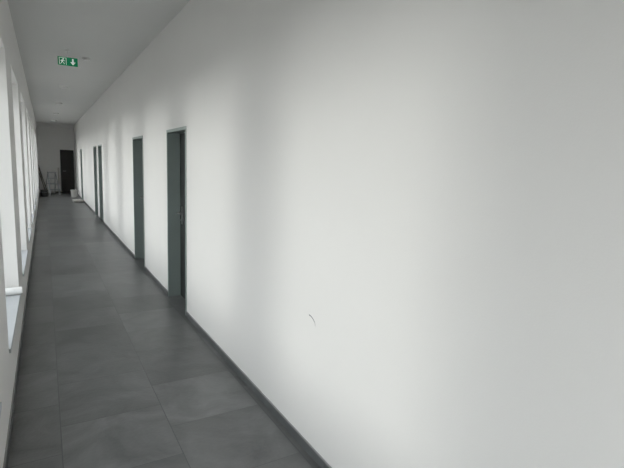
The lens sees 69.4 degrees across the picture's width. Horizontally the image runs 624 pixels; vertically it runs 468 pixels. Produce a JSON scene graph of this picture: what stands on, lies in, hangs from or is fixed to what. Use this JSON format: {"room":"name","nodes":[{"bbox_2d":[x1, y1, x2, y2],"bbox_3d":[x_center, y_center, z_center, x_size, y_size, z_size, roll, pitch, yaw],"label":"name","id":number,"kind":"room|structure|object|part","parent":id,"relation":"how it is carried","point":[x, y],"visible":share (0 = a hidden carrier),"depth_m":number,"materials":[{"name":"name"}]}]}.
{"room":"building corridor","nodes":[
{"label":"building corridor","id":0,"kind":"room"},
{"bbox_2d":[0,0,39,467],"bbox_3d":[-5.413,-1.375,8.306,0.320,3.240,30.000,-3,10,-30],"label":"wall","id":1,"kind":"structure","parent":0,"point":[19,173],"depth_m":4.17,"materials":[{"name":"paint"}]},
{"bbox_2d":[6,295,20,352],"bbox_3d":[-2.506,0.671,3.534,0.322,0.030,1.490,-3,10,-30],"label":"sill","id":2,"kind":"structure","parent":1,"relation":"attached to","point":[12,302],"depth_m":3.62,"materials":[{"name":"stone"}]},
{"bbox_2d":[5,287,21,295],"bbox_3d":[-2.794,0.528,4.082,0.290,0.072,0.072,-3,10,-33],"label":"paper roll","id":3,"kind":"object","parent":2,"relation":"on","point":[14,290],"visible":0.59,"depth_m":4.10,"materials":[{"name":"white paper"}]},
{"bbox_2d":[3,192,39,467],"bbox_3d":[-5.330,0.190,8.622,0.011,0.060,30.000,-3,10,-30],"label":"baseboard","id":4,"kind":"structure","parent":1,"relation":"attached to","point":[5,464],"depth_m":3.35,"materials":[{"name":"tile"}]},
{"bbox_2d":[21,250,27,275],"bbox_3d":[-3.643,0.345,5.448,0.322,0.030,1.490,-3,10,-30],"label":"sill","id":5,"kind":"structure","parent":1,"relation":"attached to","point":[24,253],"depth_m":5.62,"materials":[{"name":"stone"}]},
{"bbox_2d":[28,228,31,242],"bbox_3d":[-4.780,0.018,7.362,0.322,0.030,1.490,-3,10,-30],"label":"sill","id":6,"kind":"structure","parent":1,"relation":"attached to","point":[29,229],"depth_m":7.47,"materials":[{"name":"stone"}]},
{"bbox_2d":[36,125,75,192],"bbox_3d":[-12.241,-3.604,21.620,1.541,3.240,0.200,-3,10,-30],"label":"wall","id":7,"kind":"structure","parent":0,"point":[50,139],"depth_m":21.42,"materials":[{"name":"paint"}]},
{"bbox_2d":[36,122,73,127],"bbox_3d":[-12.043,-5.107,21.159,1.541,0.120,0.350,-3,10,-30],"label":"trim","id":8,"kind":"structure","parent":7,"relation":"attached to","point":[37,123],"depth_m":21.01,"materials":[{"name":"paint"}]},
{"bbox_2d":[61,151,73,192],"bbox_3d":[-11.835,-3.006,21.834,0.500,2.015,0.020,-3,10,-30],"label":"leaf","id":9,"kind":"object","parent":7,"relation":"attached to","point":[66,156],"visible":0.86,"depth_m":21.82,"materials":[{"name":"black wood"}]},
{"bbox_2d":[60,150,74,192],"bbox_3d":[-11.832,-3.023,21.828,0.580,2.060,0.030,-3,10,-30],"label":"frame","id":10,"kind":"object","parent":7,"relation":"attached to","point":[60,150],"visible":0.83,"depth_m":21.77,"materials":[{"name":"laminate"}]},
{"bbox_2d":[8,0,189,124],"bbox_3d":[-4.532,-3.114,8.532,2.211,0.200,30.400,-3,10,-30],"label":"ceiling","id":11,"kind":"structure","parent":0,"point":[111,33],"depth_m":6.11,"materials":[{"name":"paint"}]},
{"bbox_2d":[57,50,77,67],"bbox_3d":[-3.607,-2.589,6.656,0.268,0.219,0.050,-3,10,-30],"label":"exit sign","id":12,"kind":"object","parent":11,"relation":"attached to","point":[61,60],"visible":1,"depth_m":6.64,"materials":[{"name":"green plastic"}]},
{"bbox_3d":[-3.600,-2.542,6.649,0.260,0.120,0.003,-3,10,-30],"label":"panel","id":13,"kind":"part","parent":12,"relation":"part of","materials":[{"name":"green plastic"}]},
{"bbox_2d":[7,193,319,467],"bbox_3d":[-4.662,0.262,9.031,2.211,0.150,30.400,-3,10,-30],"label":"floor","id":14,"kind":"structure","parent":0,"point":[114,372],"depth_m":3.53,"materials":[{"name":"tile"}]},
{"bbox_2d":[38,165,48,193],"bbox_3d":[-12.511,-2.550,21.017,0.367,1.307,0.440,-3,10,-30],"label":"leaning boards","id":15,"kind":"object","parent":14,"relation":"on","point":[40,173],"visible":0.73,"depth_m":20.93,"materials":[{"name":"brown wood"}]},
{"bbox_2d":[41,190,47,196],"bbox_3d":[-11.521,-1.755,19.422,0.304,0.280,0.297,-3,10,-30],"label":"bucket","id":16,"kind":"object","parent":14,"relation":"on","point":[44,193],"visible":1,"depth_m":19.33,"materials":[{"name":"plastic"}]},
{"bbox_2d":[45,172,60,194],"bbox_3d":[-11.787,-2.301,20.465,0.737,1.025,0.463,10,11,42],"label":"stepladder","id":17,"kind":"object","parent":14,"relation":"on","point":[55,178],"visible":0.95,"depth_m":20.42,"materials":[{"name":"metal"}]},
{"bbox_2d":[70,190,78,196],"bbox_3d":[-10.345,-1.764,19.650,0.325,0.320,0.318,-3,10,-30],"label":"bucket","id":18,"kind":"object","parent":14,"relation":"on","point":[74,193],"visible":0.98,"depth_m":19.55,"materials":[{"name":"white plastic"}]},
{"bbox_2d":[72,199,83,202],"bbox_3d":[-9.053,-1.282,17.445,0.339,0.114,0.520,-4,10,-36],"label":"sack","id":19,"kind":"object","parent":14,"relation":"on","point":[73,200],"visible":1,"depth_m":17.29,"materials":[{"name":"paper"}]},
{"bbox_2d":[74,0,623,467],"bbox_3d":[-3.795,-1.452,9.254,0.350,3.240,30.000,-3,10,-30],"label":"wall","id":20,"kind":"structure","parent":0,"point":[438,185],"depth_m":1.91,"materials":[{"name":"paint"}]},
{"bbox_2d":[80,149,83,199],"bbox_3d":[-9.206,-2.391,18.252,0.201,2.055,0.880,-3,10,-30],"label":"frame","id":21,"kind":"object","parent":20,"relation":"attached to","point":[80,149],"visible":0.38,"depth_m":18.54,"materials":[{"name":"green paint"}]},
{"bbox_2d":[93,146,97,214],"bbox_3d":[-6.300,-1.556,13.361,0.201,2.055,0.880,-3,10,-30],"label":"frame","id":22,"kind":"object","parent":20,"relation":"attached to","point":[94,147],"visible":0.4,"depth_m":13.66,"materials":[{"name":"green paint"}]},
{"bbox_2d":[98,145,103,221],"bbox_3d":[-5.593,-1.353,12.170,0.201,2.055,0.880,-3,10,-30],"label":"frame","id":23,"kind":"object","parent":20,"relation":"attached to","point":[99,146],"visible":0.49,"depth_m":12.46,"materials":[{"name":"green paint"}]},
{"bbox_2d":[132,135,144,265],"bbox_3d":[-2.715,-0.527,7.326,0.201,2.055,0.910,-3,10,-30],"label":"frame","id":24,"kind":"object","parent":20,"relation":"attached to","point":[137,142],"visible":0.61,"depth_m":7.65,"materials":[{"name":"green paint"}]},
{"bbox_2d":[166,126,186,310],"bbox_3d":[-1.482,-0.173,5.250,0.201,2.055,0.870,-3,10,-30],"label":"frame","id":25,"kind":"object","parent":20,"relation":"attached to","point":[172,135],"visible":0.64,"depth_m":5.55,"materials":[{"name":"green paint"}]},
{"bbox_2d":[177,133,184,298],"bbox_3d":[-1.448,-0.161,5.272,0.106,2.016,0.804,-3,10,-30],"label":"leaf","id":26,"kind":"object","parent":20,"relation":"attached to","point":[182,136],"depth_m":5.51,"materials":[{"name":"laminate"}]},
{"bbox_3d":[-1.590,-0.222,5.468,0.064,0.220,0.150,-3,10,-30],"label":"handle","id":27,"kind":"part","parent":26,"relation":"part of","materials":[{"name":"silver metal"}]},
{"bbox_2d":[78,194,331,467],"bbox_3d":[-4.011,0.127,9.395,0.011,0.060,30.000,-3,10,-30],"label":"baseboard","id":28,"kind":"structure","parent":20,"relation":"attached to","point":[289,427],"depth_m":3.35,"materials":[{"name":"tile"}]}
]}

